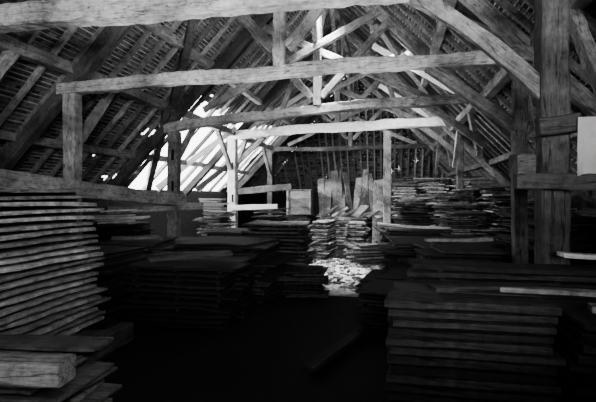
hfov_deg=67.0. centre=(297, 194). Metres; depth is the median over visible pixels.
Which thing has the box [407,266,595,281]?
wooden plank
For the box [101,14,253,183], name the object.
rafter
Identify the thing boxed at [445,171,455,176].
purlin
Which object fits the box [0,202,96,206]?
wooden plank
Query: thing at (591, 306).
wooden plank
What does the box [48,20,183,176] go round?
rafter
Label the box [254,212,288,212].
wooden plank
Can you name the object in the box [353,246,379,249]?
wooden plank
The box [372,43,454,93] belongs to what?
brace
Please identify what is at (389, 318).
wooden plank
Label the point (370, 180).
wooden plank
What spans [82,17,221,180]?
rafter
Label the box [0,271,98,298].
wooden plank
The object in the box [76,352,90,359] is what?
wooden plank
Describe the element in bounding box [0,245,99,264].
wooden plank
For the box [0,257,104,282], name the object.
wooden plank
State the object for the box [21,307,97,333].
wooden plank
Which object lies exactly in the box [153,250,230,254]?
wooden plank
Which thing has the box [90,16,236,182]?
rafter
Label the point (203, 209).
wooden plank
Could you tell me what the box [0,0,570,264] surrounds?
roof truss
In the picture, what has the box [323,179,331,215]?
wooden plank
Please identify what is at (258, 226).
wooden plank
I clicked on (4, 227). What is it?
wooden plank
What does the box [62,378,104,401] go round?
wooden plank
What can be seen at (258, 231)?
wooden plank
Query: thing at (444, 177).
wooden plank
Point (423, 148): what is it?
rafter
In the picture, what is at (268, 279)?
planks
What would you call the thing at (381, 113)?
rafter
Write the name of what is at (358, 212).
offcuts
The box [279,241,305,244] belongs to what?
wooden plank
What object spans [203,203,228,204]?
wooden plank
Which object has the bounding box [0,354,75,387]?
block
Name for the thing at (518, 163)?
rail
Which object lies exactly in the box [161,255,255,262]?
wooden plank
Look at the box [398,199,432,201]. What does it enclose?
wooden plank
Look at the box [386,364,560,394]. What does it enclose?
wooden plank
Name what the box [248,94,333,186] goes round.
rafter
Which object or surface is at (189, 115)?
purlin
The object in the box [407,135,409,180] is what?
rafter
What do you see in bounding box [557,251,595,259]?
wooden plank
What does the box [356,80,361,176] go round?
rafter
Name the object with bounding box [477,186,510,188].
wooden plank
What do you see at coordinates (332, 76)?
rafter
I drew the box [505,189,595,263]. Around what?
wall
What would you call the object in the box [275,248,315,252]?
wooden plank
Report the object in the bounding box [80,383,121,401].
wooden plank
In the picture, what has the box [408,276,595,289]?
wooden plank
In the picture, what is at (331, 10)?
brace
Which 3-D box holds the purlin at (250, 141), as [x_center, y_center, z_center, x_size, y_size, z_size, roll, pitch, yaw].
[-1.553,-1.919,16.397,0.201,0.207,4.752,0,0,11]
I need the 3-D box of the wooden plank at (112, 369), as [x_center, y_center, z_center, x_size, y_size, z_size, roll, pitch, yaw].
[-2.017,1.082,2.655,1.694,0.030,0.612,0,0,9]
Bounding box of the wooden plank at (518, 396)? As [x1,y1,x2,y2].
[384,381,555,401]
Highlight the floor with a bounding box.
[98,232,387,401]
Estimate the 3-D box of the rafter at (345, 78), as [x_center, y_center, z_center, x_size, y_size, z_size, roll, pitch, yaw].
[-0.241,-2.648,20.233,4.917,5.083,0.075,0,0,11]
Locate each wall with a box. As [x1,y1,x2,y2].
[60,189,264,236]
[265,190,448,225]
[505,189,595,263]
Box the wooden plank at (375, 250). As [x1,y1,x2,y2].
[353,249,382,253]
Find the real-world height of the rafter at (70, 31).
5.442 m
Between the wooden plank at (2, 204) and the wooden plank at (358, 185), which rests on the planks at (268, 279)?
the wooden plank at (358, 185)
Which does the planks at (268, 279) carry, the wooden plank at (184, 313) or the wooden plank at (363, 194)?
the wooden plank at (363, 194)
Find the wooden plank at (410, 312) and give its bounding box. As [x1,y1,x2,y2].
[388,307,557,323]
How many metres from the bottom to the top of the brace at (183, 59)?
2.219 m
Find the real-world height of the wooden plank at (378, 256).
0.076 m
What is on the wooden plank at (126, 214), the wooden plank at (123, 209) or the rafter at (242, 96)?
the wooden plank at (123, 209)
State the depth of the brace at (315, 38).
9.28 m
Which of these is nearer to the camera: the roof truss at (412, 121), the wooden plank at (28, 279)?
the wooden plank at (28, 279)
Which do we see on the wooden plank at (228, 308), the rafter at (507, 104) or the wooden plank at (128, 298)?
the wooden plank at (128, 298)
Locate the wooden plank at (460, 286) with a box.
[428,282,536,291]
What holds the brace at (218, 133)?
attached to the roof truss at (412, 121)
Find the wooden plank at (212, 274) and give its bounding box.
[125,269,242,277]
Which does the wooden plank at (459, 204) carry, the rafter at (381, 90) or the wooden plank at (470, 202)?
the wooden plank at (470, 202)
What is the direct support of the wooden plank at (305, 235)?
on the wooden plank at (307, 238)
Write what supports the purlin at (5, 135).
on the roof truss at (67, 95)
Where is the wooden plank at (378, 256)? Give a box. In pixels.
[355,255,384,259]
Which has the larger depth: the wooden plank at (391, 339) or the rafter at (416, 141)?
the rafter at (416, 141)
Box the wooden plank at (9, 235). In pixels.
[0,227,95,240]
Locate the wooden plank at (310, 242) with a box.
[305,241,318,244]
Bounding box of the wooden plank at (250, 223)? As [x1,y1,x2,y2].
[242,222,309,225]
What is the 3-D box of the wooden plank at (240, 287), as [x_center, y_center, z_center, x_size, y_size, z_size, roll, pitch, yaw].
[-1.365,1.286,6.489,1.373,0.063,0.596,0,0,10]
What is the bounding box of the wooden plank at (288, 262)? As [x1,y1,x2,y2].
[283,259,308,264]
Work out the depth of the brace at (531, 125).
5.79 m
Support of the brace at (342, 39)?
attached to the roof truss at (412, 121)
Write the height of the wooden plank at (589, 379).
0.054 m
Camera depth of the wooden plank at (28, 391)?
2.32 m
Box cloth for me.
[577,117,595,175]
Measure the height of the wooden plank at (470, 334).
0.039 m
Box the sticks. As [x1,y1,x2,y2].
[0,181,595,395]
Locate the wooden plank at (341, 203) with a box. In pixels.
[338,179,344,215]
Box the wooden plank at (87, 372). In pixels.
[0,361,113,401]
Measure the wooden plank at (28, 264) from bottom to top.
0.061 m
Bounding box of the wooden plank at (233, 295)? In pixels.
[133,290,244,300]
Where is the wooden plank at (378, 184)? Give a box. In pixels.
[372,179,383,242]
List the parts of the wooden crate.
corner post, lid, corner post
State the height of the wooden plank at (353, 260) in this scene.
0.077 m
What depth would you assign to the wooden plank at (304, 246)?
8.56 m
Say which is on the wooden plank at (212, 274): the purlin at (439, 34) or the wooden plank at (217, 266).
the wooden plank at (217, 266)
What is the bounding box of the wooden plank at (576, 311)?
[544,299,595,330]
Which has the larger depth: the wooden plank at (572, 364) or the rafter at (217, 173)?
the rafter at (217, 173)
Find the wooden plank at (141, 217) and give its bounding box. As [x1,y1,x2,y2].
[95,217,147,220]
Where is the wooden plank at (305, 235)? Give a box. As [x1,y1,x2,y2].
[243,233,310,237]
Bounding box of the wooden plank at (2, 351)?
[0,334,81,355]
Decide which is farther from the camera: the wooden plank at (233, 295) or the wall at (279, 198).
the wall at (279, 198)
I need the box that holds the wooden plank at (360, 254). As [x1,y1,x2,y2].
[353,252,386,255]
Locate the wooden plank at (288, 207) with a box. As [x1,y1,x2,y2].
[252,207,289,210]
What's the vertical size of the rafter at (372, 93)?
4.594 m
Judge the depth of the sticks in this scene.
6.88 m
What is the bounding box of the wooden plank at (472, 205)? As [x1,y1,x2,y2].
[433,205,478,207]
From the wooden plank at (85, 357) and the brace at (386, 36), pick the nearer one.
the wooden plank at (85, 357)
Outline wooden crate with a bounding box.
[287,189,314,214]
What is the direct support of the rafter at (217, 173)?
attached to the purlin at (214, 167)
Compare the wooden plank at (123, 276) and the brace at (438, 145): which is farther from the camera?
the brace at (438, 145)
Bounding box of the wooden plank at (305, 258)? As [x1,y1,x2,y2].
[289,255,309,260]
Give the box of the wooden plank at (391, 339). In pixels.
[386,334,552,354]
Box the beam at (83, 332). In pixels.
[71,329,113,361]
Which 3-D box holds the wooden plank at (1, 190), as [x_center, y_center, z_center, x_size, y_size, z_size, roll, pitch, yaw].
[-2.564,-0.042,3.543,0.655,0.046,2.540,0,0,10]
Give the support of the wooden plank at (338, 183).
on the planks at (268, 279)
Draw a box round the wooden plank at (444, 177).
[417,177,445,179]
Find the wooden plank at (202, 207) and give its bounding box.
[202,207,226,208]
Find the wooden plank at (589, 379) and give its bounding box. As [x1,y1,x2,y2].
[550,344,595,384]
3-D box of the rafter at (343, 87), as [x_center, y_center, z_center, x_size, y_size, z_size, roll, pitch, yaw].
[2.364,-2.545,21.933,0.090,4.919,4.127,0,0,11]
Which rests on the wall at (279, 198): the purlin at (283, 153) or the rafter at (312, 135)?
the rafter at (312, 135)
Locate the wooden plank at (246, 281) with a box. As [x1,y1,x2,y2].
[231,276,253,285]
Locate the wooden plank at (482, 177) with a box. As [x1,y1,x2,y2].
[463,177,501,179]
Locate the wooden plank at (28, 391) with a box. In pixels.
[0,358,87,394]
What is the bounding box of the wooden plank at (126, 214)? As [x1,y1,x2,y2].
[88,214,135,216]
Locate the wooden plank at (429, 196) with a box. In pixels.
[401,196,435,198]
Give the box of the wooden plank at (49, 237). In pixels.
[0,234,97,247]
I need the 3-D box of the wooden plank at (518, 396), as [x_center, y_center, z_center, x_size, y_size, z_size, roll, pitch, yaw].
[1.103,1.241,2.947,1.052,0.038,0.315,0,0,11]
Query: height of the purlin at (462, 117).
0.211 m
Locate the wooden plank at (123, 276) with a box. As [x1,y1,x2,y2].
[117,274,236,282]
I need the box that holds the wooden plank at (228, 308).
[126,301,241,313]
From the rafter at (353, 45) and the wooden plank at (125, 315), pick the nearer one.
the wooden plank at (125, 315)
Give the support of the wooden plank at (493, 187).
on the wooden plank at (480, 190)
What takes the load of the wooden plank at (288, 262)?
on the wooden plank
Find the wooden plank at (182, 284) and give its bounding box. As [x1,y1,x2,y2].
[114,279,234,289]
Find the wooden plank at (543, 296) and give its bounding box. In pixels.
[408,280,595,300]
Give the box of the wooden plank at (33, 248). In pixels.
[0,239,97,257]
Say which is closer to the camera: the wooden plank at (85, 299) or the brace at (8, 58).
the wooden plank at (85, 299)
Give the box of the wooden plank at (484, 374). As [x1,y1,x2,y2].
[391,363,556,384]
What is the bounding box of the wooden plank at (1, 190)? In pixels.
[0,189,101,192]
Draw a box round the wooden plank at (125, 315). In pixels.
[117,309,227,323]
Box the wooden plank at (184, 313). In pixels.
[129,305,242,318]
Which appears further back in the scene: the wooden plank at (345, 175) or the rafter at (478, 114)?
the wooden plank at (345, 175)
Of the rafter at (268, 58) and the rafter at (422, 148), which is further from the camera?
the rafter at (422, 148)
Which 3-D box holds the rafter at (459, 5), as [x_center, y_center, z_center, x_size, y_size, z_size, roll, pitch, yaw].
[2.464,-2.830,6.773,5.265,5.439,0.075,0,0,11]
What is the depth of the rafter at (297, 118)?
18.93 m
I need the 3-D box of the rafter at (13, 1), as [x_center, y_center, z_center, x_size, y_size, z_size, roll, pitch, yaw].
[-3.018,-2.827,5.445,5.262,5.443,0.079,0,0,11]
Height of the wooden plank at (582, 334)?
0.051 m
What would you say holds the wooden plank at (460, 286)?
on the wooden plank at (398, 286)
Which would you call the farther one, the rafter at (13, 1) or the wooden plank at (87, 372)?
the rafter at (13, 1)
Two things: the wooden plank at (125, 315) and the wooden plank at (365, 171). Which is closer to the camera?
the wooden plank at (125, 315)
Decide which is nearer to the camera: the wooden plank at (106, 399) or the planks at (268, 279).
the wooden plank at (106, 399)
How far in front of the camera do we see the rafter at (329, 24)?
14.06 m
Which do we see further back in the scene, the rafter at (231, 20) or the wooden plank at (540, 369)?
the rafter at (231, 20)
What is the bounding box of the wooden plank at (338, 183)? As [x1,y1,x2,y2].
[335,168,341,211]
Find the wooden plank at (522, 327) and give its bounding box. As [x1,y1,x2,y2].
[393,316,556,334]
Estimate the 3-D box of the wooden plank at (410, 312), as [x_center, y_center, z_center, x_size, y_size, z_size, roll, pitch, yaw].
[1.105,0.760,2.954,1.004,0.042,0.311,0,0,11]
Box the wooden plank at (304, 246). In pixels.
[277,244,311,248]
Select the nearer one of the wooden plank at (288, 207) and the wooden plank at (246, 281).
the wooden plank at (246, 281)
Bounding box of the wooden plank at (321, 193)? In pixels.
[318,178,324,215]
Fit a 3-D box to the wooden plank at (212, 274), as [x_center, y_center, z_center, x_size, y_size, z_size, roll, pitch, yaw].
[-1.506,1.002,5.904,1.457,0.037,0.578,0,0,11]
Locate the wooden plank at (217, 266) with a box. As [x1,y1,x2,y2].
[125,260,249,271]
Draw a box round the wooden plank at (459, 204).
[433,204,478,205]
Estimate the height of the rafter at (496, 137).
5.445 m
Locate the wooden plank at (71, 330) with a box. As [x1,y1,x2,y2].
[53,316,103,334]
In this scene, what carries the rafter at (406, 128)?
on the purlin at (453, 173)
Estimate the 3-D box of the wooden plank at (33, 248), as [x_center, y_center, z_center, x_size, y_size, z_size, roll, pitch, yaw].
[-2.531,0.464,3.479,0.633,0.039,2.306,0,0,9]
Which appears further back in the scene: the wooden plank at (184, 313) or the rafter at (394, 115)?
the rafter at (394, 115)
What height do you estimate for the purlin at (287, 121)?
0.175 m
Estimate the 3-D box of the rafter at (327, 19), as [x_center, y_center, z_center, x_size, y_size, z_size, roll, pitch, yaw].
[-1.360,-2.828,13.751,5.261,5.443,0.111,0,0,11]
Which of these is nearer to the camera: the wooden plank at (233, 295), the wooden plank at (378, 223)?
the wooden plank at (233, 295)
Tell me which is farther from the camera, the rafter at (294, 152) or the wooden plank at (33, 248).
the rafter at (294, 152)
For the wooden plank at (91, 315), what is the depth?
4.35 m
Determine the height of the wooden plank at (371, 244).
0.071 m
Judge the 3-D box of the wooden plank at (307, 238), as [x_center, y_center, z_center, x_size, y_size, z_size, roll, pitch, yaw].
[-0.374,0.854,8.712,1.127,0.050,0.606,0,0,10]
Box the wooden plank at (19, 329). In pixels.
[0,297,110,333]
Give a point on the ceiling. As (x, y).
(46, 39)
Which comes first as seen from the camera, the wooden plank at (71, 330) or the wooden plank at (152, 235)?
the wooden plank at (71, 330)
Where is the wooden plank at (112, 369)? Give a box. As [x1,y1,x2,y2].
[63,367,117,400]
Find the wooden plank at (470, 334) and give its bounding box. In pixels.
[388,321,553,343]
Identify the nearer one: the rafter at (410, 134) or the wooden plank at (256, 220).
the wooden plank at (256, 220)
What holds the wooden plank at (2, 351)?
on the wooden plank at (82, 354)
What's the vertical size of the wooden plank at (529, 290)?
0.038 m
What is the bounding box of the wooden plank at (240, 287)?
[228,280,253,289]
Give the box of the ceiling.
[0,0,595,190]
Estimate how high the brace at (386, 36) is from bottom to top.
2.224 m
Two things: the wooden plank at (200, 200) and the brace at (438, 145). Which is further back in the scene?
the brace at (438, 145)
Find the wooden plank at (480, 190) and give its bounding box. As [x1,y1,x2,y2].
[480,190,528,192]
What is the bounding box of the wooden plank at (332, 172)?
[331,171,335,213]
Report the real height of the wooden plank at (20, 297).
0.049 m
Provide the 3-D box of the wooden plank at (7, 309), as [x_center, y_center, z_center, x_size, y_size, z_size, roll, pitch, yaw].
[-2.545,0.912,3.485,0.662,0.039,2.323,0,0,10]
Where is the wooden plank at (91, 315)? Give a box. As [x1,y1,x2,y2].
[44,310,104,334]
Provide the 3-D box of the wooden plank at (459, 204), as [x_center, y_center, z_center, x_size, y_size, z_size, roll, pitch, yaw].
[3.559,0.231,10.190,0.992,0.070,0.128,0,0,38]
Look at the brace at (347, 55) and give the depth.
17.13 m
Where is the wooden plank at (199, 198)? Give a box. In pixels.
[199,198,225,199]
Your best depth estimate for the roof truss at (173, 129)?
9.53 m
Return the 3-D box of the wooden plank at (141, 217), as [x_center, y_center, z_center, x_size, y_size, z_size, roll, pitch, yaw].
[-3.658,0.499,9.341,1.039,0.086,0.220,0,0,3]
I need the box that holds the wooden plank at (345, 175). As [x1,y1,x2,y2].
[342,172,352,211]
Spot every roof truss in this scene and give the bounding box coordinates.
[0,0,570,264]
[0,0,595,263]
[108,4,572,236]
[182,19,510,227]
[238,73,470,214]
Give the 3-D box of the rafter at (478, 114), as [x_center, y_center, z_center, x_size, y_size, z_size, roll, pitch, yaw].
[3.194,-2.826,10.445,5.264,5.442,0.077,0,0,11]
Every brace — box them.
[0,50,19,79]
[82,92,115,142]
[145,102,171,190]
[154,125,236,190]
[169,19,198,109]
[181,129,195,157]
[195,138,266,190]
[215,131,232,170]
[238,141,247,167]
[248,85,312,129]
[261,148,270,174]
[312,21,318,42]
[322,12,325,36]
[329,8,337,85]
[340,37,343,82]
[346,53,350,113]
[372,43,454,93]
[373,19,450,127]
[378,83,428,117]
[402,3,510,47]
[435,144,440,173]
[444,135,453,168]
[452,123,462,167]
[467,113,482,157]
[510,76,535,136]
[570,9,595,96]
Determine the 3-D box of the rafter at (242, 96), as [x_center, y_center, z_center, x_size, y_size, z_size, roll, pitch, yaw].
[-1.545,-2.829,12.823,5.258,5.444,0.111,0,0,11]
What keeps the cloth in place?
on the rail at (525, 181)
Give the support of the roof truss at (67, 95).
on the floor
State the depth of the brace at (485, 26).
6.29 m
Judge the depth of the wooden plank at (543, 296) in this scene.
3.38 m
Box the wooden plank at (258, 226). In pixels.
[247,225,309,229]
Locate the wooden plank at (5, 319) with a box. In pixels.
[0,287,107,325]
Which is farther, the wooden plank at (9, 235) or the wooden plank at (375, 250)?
the wooden plank at (375, 250)
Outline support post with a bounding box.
[383,131,391,223]
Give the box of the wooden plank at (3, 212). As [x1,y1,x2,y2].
[0,208,103,215]
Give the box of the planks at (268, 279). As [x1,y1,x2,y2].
[82,181,595,337]
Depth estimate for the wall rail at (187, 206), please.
9.72 m
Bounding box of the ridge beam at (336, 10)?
[334,8,350,56]
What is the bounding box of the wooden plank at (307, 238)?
[267,237,309,241]
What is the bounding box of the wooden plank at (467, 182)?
[467,182,496,183]
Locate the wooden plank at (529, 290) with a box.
[499,286,595,296]
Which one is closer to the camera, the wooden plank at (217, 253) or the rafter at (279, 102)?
the wooden plank at (217, 253)
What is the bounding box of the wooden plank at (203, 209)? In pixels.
[203,209,226,211]
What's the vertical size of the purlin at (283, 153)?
0.209 m
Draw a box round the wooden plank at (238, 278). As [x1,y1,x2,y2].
[232,274,253,280]
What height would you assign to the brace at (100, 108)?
1.138 m
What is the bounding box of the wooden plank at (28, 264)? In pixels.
[0,251,102,272]
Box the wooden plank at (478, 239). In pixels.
[424,237,492,241]
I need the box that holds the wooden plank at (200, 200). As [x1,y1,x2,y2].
[200,200,221,202]
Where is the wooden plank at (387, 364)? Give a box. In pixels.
[386,356,390,370]
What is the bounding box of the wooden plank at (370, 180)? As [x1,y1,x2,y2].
[368,173,372,211]
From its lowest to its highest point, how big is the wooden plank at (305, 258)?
0.055 m
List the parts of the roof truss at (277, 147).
post, king post, post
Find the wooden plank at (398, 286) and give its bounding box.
[393,282,540,297]
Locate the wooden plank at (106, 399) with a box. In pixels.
[100,397,112,401]
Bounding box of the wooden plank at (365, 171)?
[362,169,368,211]
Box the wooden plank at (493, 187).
[478,187,504,189]
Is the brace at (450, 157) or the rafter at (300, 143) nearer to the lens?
the brace at (450, 157)
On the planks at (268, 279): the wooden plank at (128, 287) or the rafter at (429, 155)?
the wooden plank at (128, 287)
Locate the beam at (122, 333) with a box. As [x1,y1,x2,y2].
[87,322,133,360]
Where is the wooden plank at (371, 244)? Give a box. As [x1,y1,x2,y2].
[357,243,377,246]
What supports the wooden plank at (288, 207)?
on the wooden plank
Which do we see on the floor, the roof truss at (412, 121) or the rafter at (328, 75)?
the roof truss at (412, 121)
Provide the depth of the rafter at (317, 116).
21.32 m
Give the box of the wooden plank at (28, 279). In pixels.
[0,262,103,290]
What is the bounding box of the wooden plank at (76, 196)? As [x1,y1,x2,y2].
[0,195,96,199]
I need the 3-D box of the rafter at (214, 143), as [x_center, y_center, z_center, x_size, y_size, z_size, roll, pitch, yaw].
[-2.947,-1.121,13.190,2.451,2.005,0.166,0,0,-29]
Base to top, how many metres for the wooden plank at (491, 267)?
0.056 m
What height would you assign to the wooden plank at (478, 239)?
0.049 m
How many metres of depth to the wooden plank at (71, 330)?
4.40 m
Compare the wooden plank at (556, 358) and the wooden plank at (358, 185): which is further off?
the wooden plank at (358, 185)
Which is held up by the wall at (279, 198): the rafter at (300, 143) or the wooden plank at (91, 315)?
the rafter at (300, 143)
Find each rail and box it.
[0,169,186,205]
[105,203,202,213]
[231,204,277,209]
[236,183,291,194]
[509,154,535,176]
[513,173,595,190]
[534,112,580,136]
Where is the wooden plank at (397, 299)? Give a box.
[384,291,561,315]
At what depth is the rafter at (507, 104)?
8.56 m
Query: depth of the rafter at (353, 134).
22.54 m
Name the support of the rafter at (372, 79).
on the ridge beam at (336, 10)
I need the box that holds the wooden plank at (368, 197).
[366,182,369,210]
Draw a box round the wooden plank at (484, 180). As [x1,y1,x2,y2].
[468,180,496,181]
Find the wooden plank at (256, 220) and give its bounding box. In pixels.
[250,220,309,222]
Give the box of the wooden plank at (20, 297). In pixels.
[0,277,96,306]
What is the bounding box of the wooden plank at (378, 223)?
[377,222,450,228]
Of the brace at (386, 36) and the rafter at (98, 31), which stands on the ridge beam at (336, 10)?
the rafter at (98, 31)
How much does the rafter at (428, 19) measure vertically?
5.438 m
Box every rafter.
[0,26,104,153]
[0,27,78,126]
[0,30,40,82]
[10,0,23,2]
[11,24,134,170]
[29,22,160,173]
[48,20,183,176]
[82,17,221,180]
[82,19,203,162]
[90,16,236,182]
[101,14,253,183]
[123,16,272,186]
[142,10,303,189]
[159,48,287,190]
[180,15,329,185]
[199,43,332,191]
[208,11,292,102]
[208,80,310,191]
[218,10,309,114]
[218,51,345,191]
[224,8,328,126]
[226,74,333,191]
[238,102,312,183]
[242,75,346,187]
[244,77,346,187]
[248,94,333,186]
[250,22,330,111]
[251,115,319,186]
[255,122,314,186]
[258,141,301,185]
[260,49,332,128]
[261,151,294,185]
[264,160,288,185]
[265,46,325,110]
[271,48,343,127]
[282,55,345,125]
[289,158,294,188]
[294,152,300,188]
[299,143,307,188]
[305,139,313,189]
[311,135,317,184]
[316,118,324,192]
[323,118,331,192]
[328,102,335,168]
[338,132,342,178]
[339,8,530,190]
[339,9,510,177]
[341,16,510,181]
[342,21,510,182]
[342,87,350,192]
[345,7,534,189]
[346,38,504,190]
[348,42,496,186]
[349,5,507,153]
[349,47,491,184]
[350,51,483,180]
[351,55,480,180]
[353,134,355,183]
[354,5,510,151]
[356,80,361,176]
[361,5,510,146]
[364,76,472,180]
[364,85,368,168]
[366,76,475,180]
[369,77,477,180]
[372,93,375,179]
[380,5,530,143]
[380,113,381,176]
[386,4,572,172]
[392,113,452,171]
[394,115,395,182]
[396,3,576,171]
[400,128,402,180]
[406,128,455,176]
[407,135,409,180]
[410,134,455,178]
[411,7,576,159]
[414,141,416,177]
[421,148,423,177]
[423,148,455,180]
[428,155,429,177]
[447,27,576,147]
[456,0,587,116]
[494,0,591,87]
[523,0,574,46]
[582,9,595,33]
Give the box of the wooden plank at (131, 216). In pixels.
[95,216,149,218]
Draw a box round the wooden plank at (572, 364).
[551,334,595,373]
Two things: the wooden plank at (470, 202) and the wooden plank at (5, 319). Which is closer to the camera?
the wooden plank at (5, 319)
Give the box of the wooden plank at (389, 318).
[387,313,392,321]
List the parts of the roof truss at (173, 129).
post, king post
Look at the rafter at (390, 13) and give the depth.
9.59 m
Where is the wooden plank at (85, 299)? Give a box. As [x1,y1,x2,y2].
[0,294,100,329]
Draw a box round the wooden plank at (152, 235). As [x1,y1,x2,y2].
[111,234,158,239]
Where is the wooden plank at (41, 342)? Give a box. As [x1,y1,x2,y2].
[0,334,113,351]
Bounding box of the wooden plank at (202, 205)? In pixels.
[202,205,223,206]
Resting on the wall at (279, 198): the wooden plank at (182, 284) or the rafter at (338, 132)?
the rafter at (338, 132)
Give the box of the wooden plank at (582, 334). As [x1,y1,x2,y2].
[554,315,595,341]
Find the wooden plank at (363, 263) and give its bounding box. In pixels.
[359,261,382,265]
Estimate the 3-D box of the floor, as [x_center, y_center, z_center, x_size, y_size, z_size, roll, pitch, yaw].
[0.587,1.719,10.590,15.000,0.032,31.000,0,0,11]
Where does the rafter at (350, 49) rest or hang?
on the ridge beam at (336, 10)
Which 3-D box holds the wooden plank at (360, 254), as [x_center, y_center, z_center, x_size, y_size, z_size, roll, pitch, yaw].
[1.485,1.146,8.786,0.801,0.077,0.220,0,0,-2]
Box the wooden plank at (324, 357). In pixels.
[302,323,365,372]
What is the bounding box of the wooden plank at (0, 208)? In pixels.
[0,208,33,208]
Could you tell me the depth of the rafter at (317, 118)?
22.65 m
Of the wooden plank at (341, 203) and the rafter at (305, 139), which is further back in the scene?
the rafter at (305, 139)
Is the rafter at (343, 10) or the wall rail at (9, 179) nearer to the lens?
the wall rail at (9, 179)
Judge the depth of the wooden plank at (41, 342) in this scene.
2.64 m
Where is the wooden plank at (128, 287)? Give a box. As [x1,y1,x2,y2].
[120,285,227,294]
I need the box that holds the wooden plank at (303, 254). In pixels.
[281,252,311,256]
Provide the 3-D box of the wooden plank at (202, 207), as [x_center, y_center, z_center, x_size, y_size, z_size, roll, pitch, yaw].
[-2.087,0.327,11.175,0.559,0.050,0.305,0,0,18]
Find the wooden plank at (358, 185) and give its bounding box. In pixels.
[353,177,361,208]
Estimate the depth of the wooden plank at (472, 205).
10.16 m
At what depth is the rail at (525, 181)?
3.58 m
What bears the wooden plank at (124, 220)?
on the planks at (268, 279)
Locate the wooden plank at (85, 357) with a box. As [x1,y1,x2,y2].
[0,350,98,387]
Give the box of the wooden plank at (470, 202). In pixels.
[438,202,472,205]
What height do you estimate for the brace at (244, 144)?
1.165 m
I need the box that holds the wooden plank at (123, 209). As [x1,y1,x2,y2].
[100,209,137,212]
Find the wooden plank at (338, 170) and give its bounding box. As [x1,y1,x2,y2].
[337,169,347,212]
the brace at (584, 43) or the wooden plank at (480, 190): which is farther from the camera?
the wooden plank at (480, 190)
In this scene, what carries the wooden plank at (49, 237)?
on the wooden plank at (33, 248)
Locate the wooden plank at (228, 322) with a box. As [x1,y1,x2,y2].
[123,315,233,329]
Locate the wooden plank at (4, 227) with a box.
[0,221,92,231]
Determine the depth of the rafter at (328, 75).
17.55 m
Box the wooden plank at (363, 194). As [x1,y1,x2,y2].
[358,191,365,207]
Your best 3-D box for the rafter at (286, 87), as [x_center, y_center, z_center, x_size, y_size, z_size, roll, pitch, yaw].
[-0.017,-3.954,14.907,3.085,3.187,0.074,0,0,11]
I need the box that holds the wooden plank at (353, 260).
[352,258,383,262]
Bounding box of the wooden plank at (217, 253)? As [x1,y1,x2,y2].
[146,250,232,261]
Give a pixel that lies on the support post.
(387, 183)
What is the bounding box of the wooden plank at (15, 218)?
[0,215,94,222]
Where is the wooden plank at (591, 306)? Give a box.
[588,303,595,312]
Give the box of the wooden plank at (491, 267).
[409,258,595,275]
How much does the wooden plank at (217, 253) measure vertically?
0.073 m
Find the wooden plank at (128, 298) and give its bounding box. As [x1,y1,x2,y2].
[116,291,228,306]
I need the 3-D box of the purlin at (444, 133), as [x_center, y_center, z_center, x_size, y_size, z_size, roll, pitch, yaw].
[4.871,-1.927,15.114,0.201,0.213,4.751,0,-1,11]
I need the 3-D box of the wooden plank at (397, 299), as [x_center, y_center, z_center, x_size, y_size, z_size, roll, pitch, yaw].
[1.102,0.702,2.952,1.051,0.052,0.310,0,0,11]
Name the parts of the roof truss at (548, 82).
post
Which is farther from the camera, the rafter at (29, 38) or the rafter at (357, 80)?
the rafter at (357, 80)
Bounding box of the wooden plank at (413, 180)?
[413,180,449,180]
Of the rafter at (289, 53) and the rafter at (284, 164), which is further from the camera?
the rafter at (284, 164)
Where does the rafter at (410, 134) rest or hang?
on the purlin at (453, 173)
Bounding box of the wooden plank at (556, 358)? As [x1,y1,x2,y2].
[389,345,565,365]
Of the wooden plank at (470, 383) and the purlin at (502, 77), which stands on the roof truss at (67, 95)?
the purlin at (502, 77)
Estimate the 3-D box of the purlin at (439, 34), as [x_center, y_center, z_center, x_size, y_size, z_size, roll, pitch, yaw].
[2.225,-2.856,6.515,0.176,0.184,5.451,0,0,11]
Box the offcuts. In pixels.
[280,205,395,291]
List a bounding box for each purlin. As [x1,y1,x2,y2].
[0,33,177,111]
[0,129,135,158]
[133,151,206,166]
[141,23,211,69]
[170,111,234,135]
[201,164,249,174]
[211,61,261,104]
[240,139,272,149]
[254,173,276,178]
[261,99,293,124]
[275,151,292,157]
[286,25,299,52]
[367,10,377,53]
[419,73,428,89]
[425,142,433,155]
[430,0,456,54]
[433,131,447,146]
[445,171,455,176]
[450,104,476,131]
[464,161,492,171]
[479,0,592,99]
[488,142,532,164]
[530,133,576,149]
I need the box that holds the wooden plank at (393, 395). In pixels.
[389,391,557,401]
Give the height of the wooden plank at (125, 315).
0.063 m
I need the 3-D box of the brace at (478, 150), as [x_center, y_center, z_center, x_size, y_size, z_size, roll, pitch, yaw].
[3.756,-1.323,9.569,0.121,1.154,1.145,0,0,11]
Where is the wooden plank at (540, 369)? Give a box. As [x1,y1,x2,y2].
[388,354,556,375]
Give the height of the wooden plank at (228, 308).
0.058 m
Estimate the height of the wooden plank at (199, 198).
0.045 m
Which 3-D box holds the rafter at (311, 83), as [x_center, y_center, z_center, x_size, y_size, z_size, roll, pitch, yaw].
[0.383,-3.984,16.770,3.025,3.132,0.073,0,0,12]
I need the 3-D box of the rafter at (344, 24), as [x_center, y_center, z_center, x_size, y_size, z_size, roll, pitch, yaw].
[3.839,-2.829,13.662,5.265,5.439,0.078,0,0,12]
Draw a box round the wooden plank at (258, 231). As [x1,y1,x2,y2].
[241,229,303,233]
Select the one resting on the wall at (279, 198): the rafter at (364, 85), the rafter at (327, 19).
the rafter at (364, 85)
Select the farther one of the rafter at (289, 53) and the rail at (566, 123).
the rafter at (289, 53)
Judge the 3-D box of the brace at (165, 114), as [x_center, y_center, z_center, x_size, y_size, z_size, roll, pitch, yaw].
[-3.437,-1.072,10.987,0.179,1.905,2.876,0,0,-27]
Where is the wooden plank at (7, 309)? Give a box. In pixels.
[0,284,96,316]
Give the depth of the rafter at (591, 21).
4.67 m
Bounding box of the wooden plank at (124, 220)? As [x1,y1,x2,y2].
[98,220,135,223]

